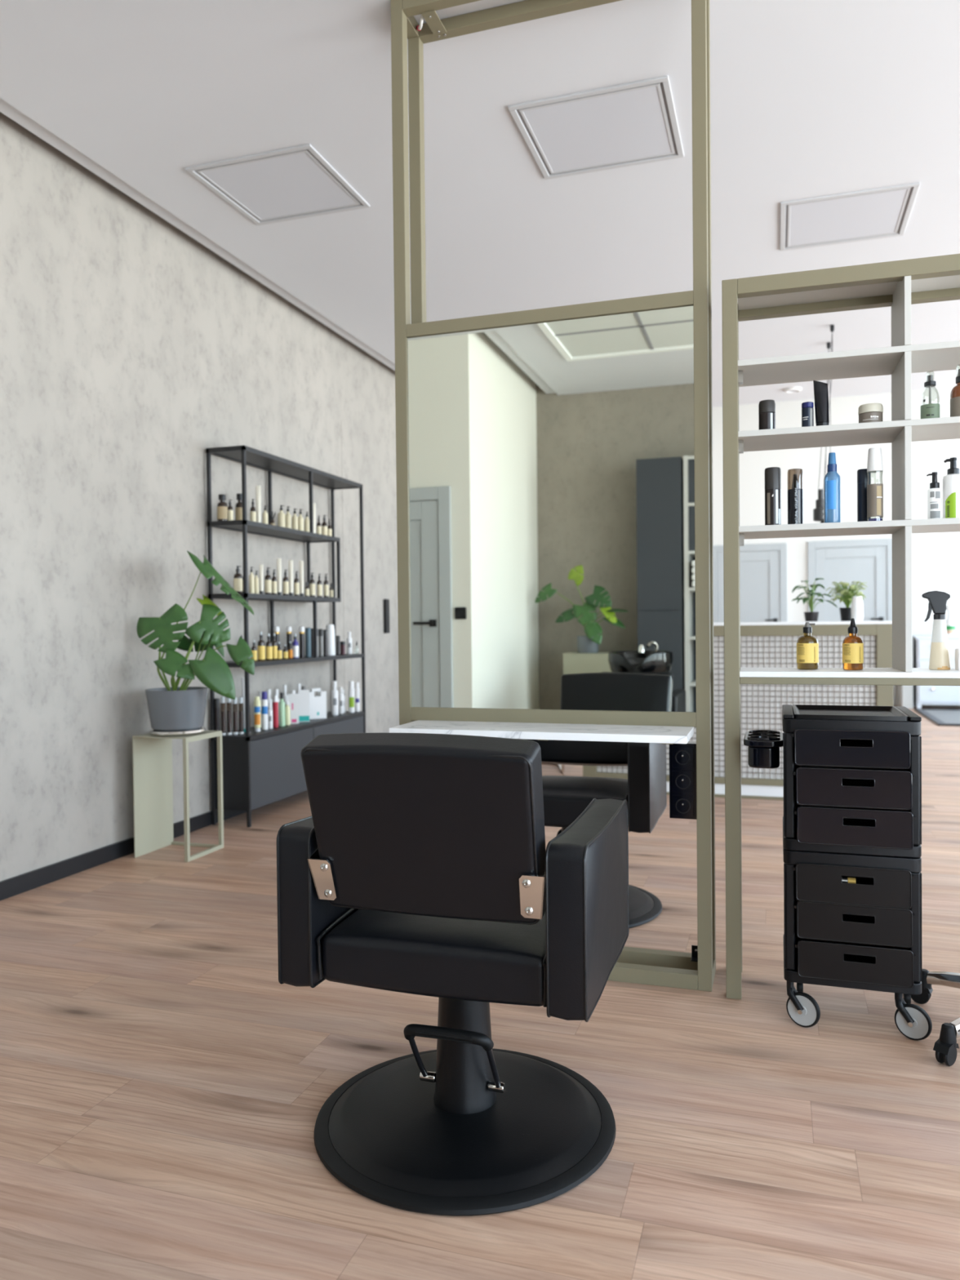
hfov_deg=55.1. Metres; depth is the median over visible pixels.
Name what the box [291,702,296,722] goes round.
print
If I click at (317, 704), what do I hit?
canister
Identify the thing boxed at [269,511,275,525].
bottle
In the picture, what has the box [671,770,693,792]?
socket
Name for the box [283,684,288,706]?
shampoo bottle
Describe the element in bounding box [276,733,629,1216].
chair
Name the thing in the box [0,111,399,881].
wall
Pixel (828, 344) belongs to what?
pendant lamp
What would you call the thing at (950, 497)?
print
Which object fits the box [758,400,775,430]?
aerosol can
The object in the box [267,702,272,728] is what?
shampoo bottle
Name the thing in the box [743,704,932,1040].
trolley
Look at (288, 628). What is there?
can
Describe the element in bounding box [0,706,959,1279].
floor
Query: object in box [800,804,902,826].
drawer
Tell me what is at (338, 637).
can
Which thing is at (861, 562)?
door
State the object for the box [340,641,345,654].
jar
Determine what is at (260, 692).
shampoo bottle
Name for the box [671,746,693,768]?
socket
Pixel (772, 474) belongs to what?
aerosol can
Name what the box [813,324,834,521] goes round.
pendant lamp
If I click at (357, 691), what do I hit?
shampoo bottle
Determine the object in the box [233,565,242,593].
bottle
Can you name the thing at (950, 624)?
bottle
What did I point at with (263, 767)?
display rack
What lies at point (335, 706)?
shampoo bottle
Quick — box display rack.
[205,444,365,827]
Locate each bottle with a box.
[214,698,219,730]
[217,493,227,520]
[220,696,226,735]
[226,697,231,734]
[227,499,233,520]
[232,697,238,734]
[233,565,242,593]
[235,493,242,519]
[238,697,244,733]
[248,566,254,593]
[249,498,256,521]
[251,640,257,661]
[253,570,258,593]
[253,696,261,731]
[257,631,265,661]
[258,691,261,714]
[261,691,267,729]
[262,505,267,524]
[264,567,271,594]
[265,633,272,660]
[266,688,272,710]
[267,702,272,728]
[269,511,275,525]
[271,569,276,594]
[271,632,277,659]
[272,695,278,728]
[274,688,279,724]
[277,505,284,527]
[277,641,281,659]
[278,692,285,726]
[282,569,288,595]
[282,644,288,658]
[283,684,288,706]
[284,506,291,528]
[284,701,290,725]
[288,641,293,658]
[291,508,297,529]
[292,634,298,657]
[293,571,299,595]
[297,509,303,530]
[297,683,300,693]
[304,511,309,532]
[304,582,309,596]
[309,572,315,596]
[316,515,321,534]
[316,573,322,596]
[321,515,327,535]
[323,573,328,597]
[327,519,331,536]
[329,583,333,597]
[330,680,338,715]
[338,687,343,714]
[342,688,345,712]
[346,631,351,653]
[347,680,355,712]
[354,682,359,711]
[787,468,803,524]
[796,622,818,669]
[823,452,840,523]
[842,617,863,670]
[866,447,883,521]
[920,374,940,418]
[921,591,951,670]
[926,471,942,519]
[942,457,959,518]
[946,604,955,635]
[950,367,959,417]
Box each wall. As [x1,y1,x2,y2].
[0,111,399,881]
[712,387,959,706]
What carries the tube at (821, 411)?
on the shelving unit
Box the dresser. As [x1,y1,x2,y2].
[911,635,959,708]
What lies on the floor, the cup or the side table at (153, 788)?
the side table at (153, 788)
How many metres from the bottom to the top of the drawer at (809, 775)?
0.077 m
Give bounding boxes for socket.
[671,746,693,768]
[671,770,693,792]
[672,795,693,817]
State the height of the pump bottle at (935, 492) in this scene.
0.133 m
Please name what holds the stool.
on the floor
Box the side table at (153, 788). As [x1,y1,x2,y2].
[132,730,223,862]
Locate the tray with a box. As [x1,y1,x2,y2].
[792,704,908,720]
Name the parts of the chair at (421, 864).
armrest, backrest, seat, plate, armrest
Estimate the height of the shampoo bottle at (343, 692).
0.163 m
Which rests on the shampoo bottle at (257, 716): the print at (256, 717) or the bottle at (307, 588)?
the print at (256, 717)
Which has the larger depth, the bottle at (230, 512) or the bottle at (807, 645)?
the bottle at (230, 512)
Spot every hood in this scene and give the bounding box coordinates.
[922,987,933,994]
[933,1038,959,1055]
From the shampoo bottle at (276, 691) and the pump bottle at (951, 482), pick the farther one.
the shampoo bottle at (276, 691)
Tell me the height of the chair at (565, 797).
0.888 m
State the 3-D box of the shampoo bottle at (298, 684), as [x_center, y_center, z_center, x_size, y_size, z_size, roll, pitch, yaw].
[-1.172,0.398,5.957,0.036,0.233,0.036,0,1,18]
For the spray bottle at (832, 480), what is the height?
0.203 m
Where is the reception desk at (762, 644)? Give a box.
[582,620,893,799]
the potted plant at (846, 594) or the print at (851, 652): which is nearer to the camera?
the print at (851, 652)
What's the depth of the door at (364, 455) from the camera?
7.15 m
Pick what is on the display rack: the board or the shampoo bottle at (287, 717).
the shampoo bottle at (287, 717)
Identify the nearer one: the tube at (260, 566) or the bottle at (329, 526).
the tube at (260, 566)
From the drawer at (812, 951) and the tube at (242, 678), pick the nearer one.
the drawer at (812, 951)
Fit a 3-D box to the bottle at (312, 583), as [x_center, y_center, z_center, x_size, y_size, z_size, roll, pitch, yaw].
[-1.072,-0.352,5.873,0.035,0.158,0.035,0,1,18]
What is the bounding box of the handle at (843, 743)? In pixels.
[840,739,872,746]
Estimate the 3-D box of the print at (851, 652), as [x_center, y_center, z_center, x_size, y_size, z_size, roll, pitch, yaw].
[1.077,0.039,2.661,0.044,0.051,0.010,0,1,28]
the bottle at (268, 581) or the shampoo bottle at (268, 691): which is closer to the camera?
the bottle at (268, 581)
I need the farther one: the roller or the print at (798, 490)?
the print at (798, 490)
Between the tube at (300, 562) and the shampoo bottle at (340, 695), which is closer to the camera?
the tube at (300, 562)
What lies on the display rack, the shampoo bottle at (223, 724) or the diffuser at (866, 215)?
the shampoo bottle at (223, 724)
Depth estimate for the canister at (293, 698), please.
5.69 m
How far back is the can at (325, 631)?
6.05 m
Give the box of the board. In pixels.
[897,636,913,708]
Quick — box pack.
[954,648,959,670]
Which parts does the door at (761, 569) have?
handle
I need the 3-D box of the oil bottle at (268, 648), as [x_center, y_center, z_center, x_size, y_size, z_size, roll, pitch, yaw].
[-1.238,0.040,5.388,0.038,0.157,0.038,0,1,18]
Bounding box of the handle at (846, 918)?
[842,914,874,923]
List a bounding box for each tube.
[241,677,245,732]
[255,485,261,522]
[258,564,263,594]
[276,558,281,595]
[288,560,293,595]
[298,560,303,595]
[313,503,315,533]
[813,380,829,426]
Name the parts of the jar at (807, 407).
lid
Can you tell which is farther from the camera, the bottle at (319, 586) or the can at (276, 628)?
the bottle at (319, 586)
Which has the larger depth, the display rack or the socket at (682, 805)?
the display rack
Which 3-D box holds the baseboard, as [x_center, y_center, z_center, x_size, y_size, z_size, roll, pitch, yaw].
[-1.755,1.010,4.350,0.014,0.074,8.240,0,1,18]
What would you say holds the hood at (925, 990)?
attached to the stool
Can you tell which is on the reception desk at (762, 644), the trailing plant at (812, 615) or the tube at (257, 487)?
the trailing plant at (812, 615)
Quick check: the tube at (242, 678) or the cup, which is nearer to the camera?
the cup
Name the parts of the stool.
leg, leg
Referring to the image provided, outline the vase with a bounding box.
[851,596,863,621]
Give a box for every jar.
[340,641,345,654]
[801,401,813,426]
[857,403,883,422]
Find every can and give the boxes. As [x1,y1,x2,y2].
[273,626,279,647]
[286,626,291,649]
[298,626,304,657]
[305,627,311,657]
[311,628,313,657]
[316,628,319,656]
[318,628,323,656]
[323,629,327,656]
[336,635,340,654]
[764,466,781,524]
[857,468,871,521]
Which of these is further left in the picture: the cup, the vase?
the cup
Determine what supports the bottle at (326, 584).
on the display rack
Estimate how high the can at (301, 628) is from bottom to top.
0.198 m
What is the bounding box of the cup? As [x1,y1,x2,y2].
[747,746,779,768]
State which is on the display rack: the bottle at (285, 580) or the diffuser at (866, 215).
the bottle at (285, 580)
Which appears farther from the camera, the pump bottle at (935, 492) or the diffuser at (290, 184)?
the diffuser at (290, 184)
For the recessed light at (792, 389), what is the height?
0.022 m
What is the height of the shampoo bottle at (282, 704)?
0.203 m
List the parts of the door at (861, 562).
handle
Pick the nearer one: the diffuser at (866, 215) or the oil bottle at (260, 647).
the diffuser at (866, 215)
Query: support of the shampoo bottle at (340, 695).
on the display rack
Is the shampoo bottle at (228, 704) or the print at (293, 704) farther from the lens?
the print at (293, 704)
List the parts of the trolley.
drawer, drawer, drawer, drawer, drawer, drawer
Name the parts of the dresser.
drawer, drawer, drawer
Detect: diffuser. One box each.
[201,152,355,219]
[523,86,671,172]
[789,189,906,245]
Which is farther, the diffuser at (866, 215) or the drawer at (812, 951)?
the diffuser at (866, 215)
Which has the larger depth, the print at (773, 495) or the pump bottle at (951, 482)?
the print at (773, 495)
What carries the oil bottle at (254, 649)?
on the display rack
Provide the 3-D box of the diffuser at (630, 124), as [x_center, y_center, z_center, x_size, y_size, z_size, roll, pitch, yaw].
[0.500,-2.106,3.815,0.526,0.002,0.522,0,1,18]
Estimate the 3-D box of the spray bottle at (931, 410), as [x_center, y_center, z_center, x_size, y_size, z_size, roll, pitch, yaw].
[1.252,-0.676,2.556,0.049,0.138,0.049,0,1,18]
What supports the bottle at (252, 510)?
on the display rack
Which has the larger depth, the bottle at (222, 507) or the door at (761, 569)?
the door at (761, 569)
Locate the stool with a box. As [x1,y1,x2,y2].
[911,968,959,1066]
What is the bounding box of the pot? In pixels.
[144,686,208,731]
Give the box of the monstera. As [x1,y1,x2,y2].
[136,550,254,736]
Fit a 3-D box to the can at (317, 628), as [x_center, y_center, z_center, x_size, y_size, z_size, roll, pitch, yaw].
[-1.057,0.017,5.946,0.027,0.180,0.026,0,1,18]
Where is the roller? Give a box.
[841,876,856,884]
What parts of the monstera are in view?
stem, stem, stem, stem, stem, stem, stem, stem, stem, stem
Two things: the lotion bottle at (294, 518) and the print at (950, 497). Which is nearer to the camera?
the print at (950, 497)
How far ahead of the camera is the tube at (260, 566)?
5.29 m
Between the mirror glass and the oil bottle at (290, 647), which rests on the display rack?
the oil bottle at (290, 647)
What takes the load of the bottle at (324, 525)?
on the display rack
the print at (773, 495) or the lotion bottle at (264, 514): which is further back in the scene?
the lotion bottle at (264, 514)
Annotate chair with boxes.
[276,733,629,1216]
[518,738,666,928]
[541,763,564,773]
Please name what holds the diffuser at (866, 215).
attached to the ceiling panel at (880, 212)
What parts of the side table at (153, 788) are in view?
panel, plate, leg, rail, rail, rail, leg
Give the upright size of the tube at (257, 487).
0.252 m
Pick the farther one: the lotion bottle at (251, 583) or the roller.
the lotion bottle at (251, 583)
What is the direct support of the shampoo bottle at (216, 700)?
on the display rack
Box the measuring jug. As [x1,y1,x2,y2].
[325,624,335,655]
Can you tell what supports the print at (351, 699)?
attached to the shampoo bottle at (351, 687)
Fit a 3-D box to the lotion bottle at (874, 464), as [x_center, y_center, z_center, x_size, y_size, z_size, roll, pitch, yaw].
[1.115,-0.437,2.595,0.042,0.209,0.043,0,1,18]
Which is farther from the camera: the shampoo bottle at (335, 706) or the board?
the board
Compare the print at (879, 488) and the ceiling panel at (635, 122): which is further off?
the ceiling panel at (635, 122)
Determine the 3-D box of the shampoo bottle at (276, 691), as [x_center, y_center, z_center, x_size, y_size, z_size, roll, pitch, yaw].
[-1.257,0.411,5.680,0.038,0.217,0.038,0,1,18]
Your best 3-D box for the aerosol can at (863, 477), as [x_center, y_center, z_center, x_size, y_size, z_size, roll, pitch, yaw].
[1.106,-0.413,2.649,0.036,0.159,0.036,0,1,18]
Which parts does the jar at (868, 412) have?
lid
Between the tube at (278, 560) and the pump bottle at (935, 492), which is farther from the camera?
the tube at (278, 560)
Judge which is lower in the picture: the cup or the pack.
the cup
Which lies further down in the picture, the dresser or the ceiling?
the dresser
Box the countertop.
[739,667,959,678]
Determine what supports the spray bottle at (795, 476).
on the shelving unit
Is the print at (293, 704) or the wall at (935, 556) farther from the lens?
the wall at (935, 556)
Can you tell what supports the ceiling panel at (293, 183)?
attached to the ceiling
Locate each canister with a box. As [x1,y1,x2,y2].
[287,690,298,724]
[297,685,309,722]
[309,688,326,719]
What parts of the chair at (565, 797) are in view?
backrest, seat, plate, armrest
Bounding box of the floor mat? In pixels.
[914,708,959,726]
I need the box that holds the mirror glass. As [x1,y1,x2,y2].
[407,305,696,712]
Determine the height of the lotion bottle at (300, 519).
0.172 m
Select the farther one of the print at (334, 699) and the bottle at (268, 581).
the print at (334, 699)
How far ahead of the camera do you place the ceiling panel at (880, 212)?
4.63 m
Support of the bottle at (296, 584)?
on the display rack
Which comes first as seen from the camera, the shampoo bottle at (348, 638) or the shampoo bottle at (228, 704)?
the shampoo bottle at (228, 704)
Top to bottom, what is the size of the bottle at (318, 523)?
0.156 m
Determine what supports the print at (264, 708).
attached to the shampoo bottle at (264, 694)
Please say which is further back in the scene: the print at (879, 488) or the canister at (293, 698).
the canister at (293, 698)
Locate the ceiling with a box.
[0,0,959,407]
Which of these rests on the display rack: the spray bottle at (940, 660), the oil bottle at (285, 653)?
the oil bottle at (285, 653)
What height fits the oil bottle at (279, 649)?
0.105 m
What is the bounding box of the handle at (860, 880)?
[841,875,873,884]
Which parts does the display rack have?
post, post, thin post, thin post, cabinet door, thin post, thin post, thin post, post, cabinet door, thin post, post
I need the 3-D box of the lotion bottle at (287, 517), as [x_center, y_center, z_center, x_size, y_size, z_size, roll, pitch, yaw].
[-1.208,-0.756,5.785,0.038,0.171,0.037,0,1,18]
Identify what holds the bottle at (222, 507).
on the display rack
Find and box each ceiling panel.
[185,143,369,225]
[507,75,684,179]
[780,182,919,251]
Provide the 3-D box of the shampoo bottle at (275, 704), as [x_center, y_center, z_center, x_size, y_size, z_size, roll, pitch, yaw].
[-1.220,0.426,5.484,0.033,0.193,0.032,0,1,18]
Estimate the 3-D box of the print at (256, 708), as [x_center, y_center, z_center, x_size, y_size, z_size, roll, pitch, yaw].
[-1.279,0.399,5.277,0.034,0.034,0.009,-1,1,-12]
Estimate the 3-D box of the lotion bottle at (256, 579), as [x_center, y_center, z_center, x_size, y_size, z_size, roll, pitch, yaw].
[-1.275,-0.328,5.245,0.025,0.135,0.024,0,1,18]
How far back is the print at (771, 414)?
2.67 m
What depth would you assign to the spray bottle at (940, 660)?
2.63 m
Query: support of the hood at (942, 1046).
attached to the stool
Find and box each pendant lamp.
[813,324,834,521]
[820,342,831,523]
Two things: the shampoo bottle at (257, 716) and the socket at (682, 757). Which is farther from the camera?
the shampoo bottle at (257, 716)
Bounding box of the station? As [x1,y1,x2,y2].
[389,0,715,991]
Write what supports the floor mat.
on the floor
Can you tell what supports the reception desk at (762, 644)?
on the floor
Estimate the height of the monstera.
0.895 m
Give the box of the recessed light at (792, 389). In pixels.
[784,386,801,393]
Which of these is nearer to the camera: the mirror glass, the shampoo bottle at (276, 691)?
the mirror glass
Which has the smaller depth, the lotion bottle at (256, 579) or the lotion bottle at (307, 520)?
the lotion bottle at (256, 579)
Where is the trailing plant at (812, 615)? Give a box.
[791,577,837,621]
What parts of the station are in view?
corner plate, socket panel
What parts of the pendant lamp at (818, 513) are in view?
lamp shade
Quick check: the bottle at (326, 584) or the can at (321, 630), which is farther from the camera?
the bottle at (326, 584)
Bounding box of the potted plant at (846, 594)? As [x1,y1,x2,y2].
[826,581,867,621]
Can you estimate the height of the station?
3.138 m
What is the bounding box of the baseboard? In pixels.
[0,790,306,900]
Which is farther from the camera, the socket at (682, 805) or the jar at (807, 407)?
the socket at (682, 805)
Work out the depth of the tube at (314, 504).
6.09 m
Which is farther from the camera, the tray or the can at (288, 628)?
the can at (288, 628)
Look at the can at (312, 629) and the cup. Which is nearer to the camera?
the cup
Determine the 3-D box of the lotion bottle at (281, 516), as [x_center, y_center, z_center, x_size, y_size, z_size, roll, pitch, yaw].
[-1.233,-0.753,5.707,0.045,0.168,0.044,0,1,18]
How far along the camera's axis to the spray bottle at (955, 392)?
2.52 m
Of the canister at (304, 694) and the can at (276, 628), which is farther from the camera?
the canister at (304, 694)
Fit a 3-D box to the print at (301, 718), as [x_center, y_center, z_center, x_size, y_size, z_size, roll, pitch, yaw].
[-1.109,0.495,5.796,0.067,0.034,0.001,-1,1,-12]
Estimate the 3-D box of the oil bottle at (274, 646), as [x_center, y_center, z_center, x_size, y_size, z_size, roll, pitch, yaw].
[-1.218,0.038,5.448,0.031,0.159,0.031,0,1,18]
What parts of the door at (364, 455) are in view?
pull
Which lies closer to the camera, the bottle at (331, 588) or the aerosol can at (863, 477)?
the aerosol can at (863, 477)
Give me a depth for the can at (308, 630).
5.82 m
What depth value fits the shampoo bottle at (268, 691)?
5.58 m
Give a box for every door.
[341,420,391,733]
[713,542,787,626]
[807,538,895,706]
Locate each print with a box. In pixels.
[253,706,260,712]
[253,714,260,724]
[261,706,267,714]
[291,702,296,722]
[298,715,309,721]
[333,697,336,705]
[349,697,354,706]
[767,489,780,524]
[770,413,773,429]
[798,489,799,522]
[798,644,814,662]
[844,644,860,662]
[876,485,882,515]
[929,491,940,518]
[945,492,955,518]
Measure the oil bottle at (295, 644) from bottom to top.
0.150 m
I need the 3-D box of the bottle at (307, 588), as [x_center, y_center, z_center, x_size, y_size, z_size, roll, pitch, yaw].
[-1.093,-0.319,5.808,0.027,0.094,0.027,0,1,18]
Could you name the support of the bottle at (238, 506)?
on the display rack
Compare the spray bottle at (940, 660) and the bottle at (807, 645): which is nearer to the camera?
the spray bottle at (940, 660)
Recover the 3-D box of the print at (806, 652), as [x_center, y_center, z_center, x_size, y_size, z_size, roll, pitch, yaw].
[0.964,0.039,2.716,0.048,0.051,0.011,0,1,28]
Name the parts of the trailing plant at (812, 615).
pot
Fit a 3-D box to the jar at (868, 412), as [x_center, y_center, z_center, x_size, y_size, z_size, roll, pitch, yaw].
[1.111,-0.637,2.614,0.066,0.060,0.066,0,1,18]
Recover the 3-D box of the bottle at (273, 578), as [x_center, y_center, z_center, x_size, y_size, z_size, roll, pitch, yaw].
[-1.216,-0.340,5.429,0.031,0.151,0.031,0,1,18]
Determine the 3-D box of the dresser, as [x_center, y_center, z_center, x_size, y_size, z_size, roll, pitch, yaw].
[6.079,0.398,11.321,1.360,0.900,0.476,0,1,18]
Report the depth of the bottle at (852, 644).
2.66 m
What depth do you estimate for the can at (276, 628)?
5.59 m
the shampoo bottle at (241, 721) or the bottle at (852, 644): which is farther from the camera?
the shampoo bottle at (241, 721)
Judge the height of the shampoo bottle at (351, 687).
0.220 m
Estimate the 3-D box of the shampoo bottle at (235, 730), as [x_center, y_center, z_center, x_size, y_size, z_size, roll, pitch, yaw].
[-1.375,0.426,5.162,0.028,0.207,0.027,0,1,18]
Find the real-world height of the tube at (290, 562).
0.220 m
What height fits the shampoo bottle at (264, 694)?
0.225 m
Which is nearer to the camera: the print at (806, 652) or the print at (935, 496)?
the print at (935, 496)

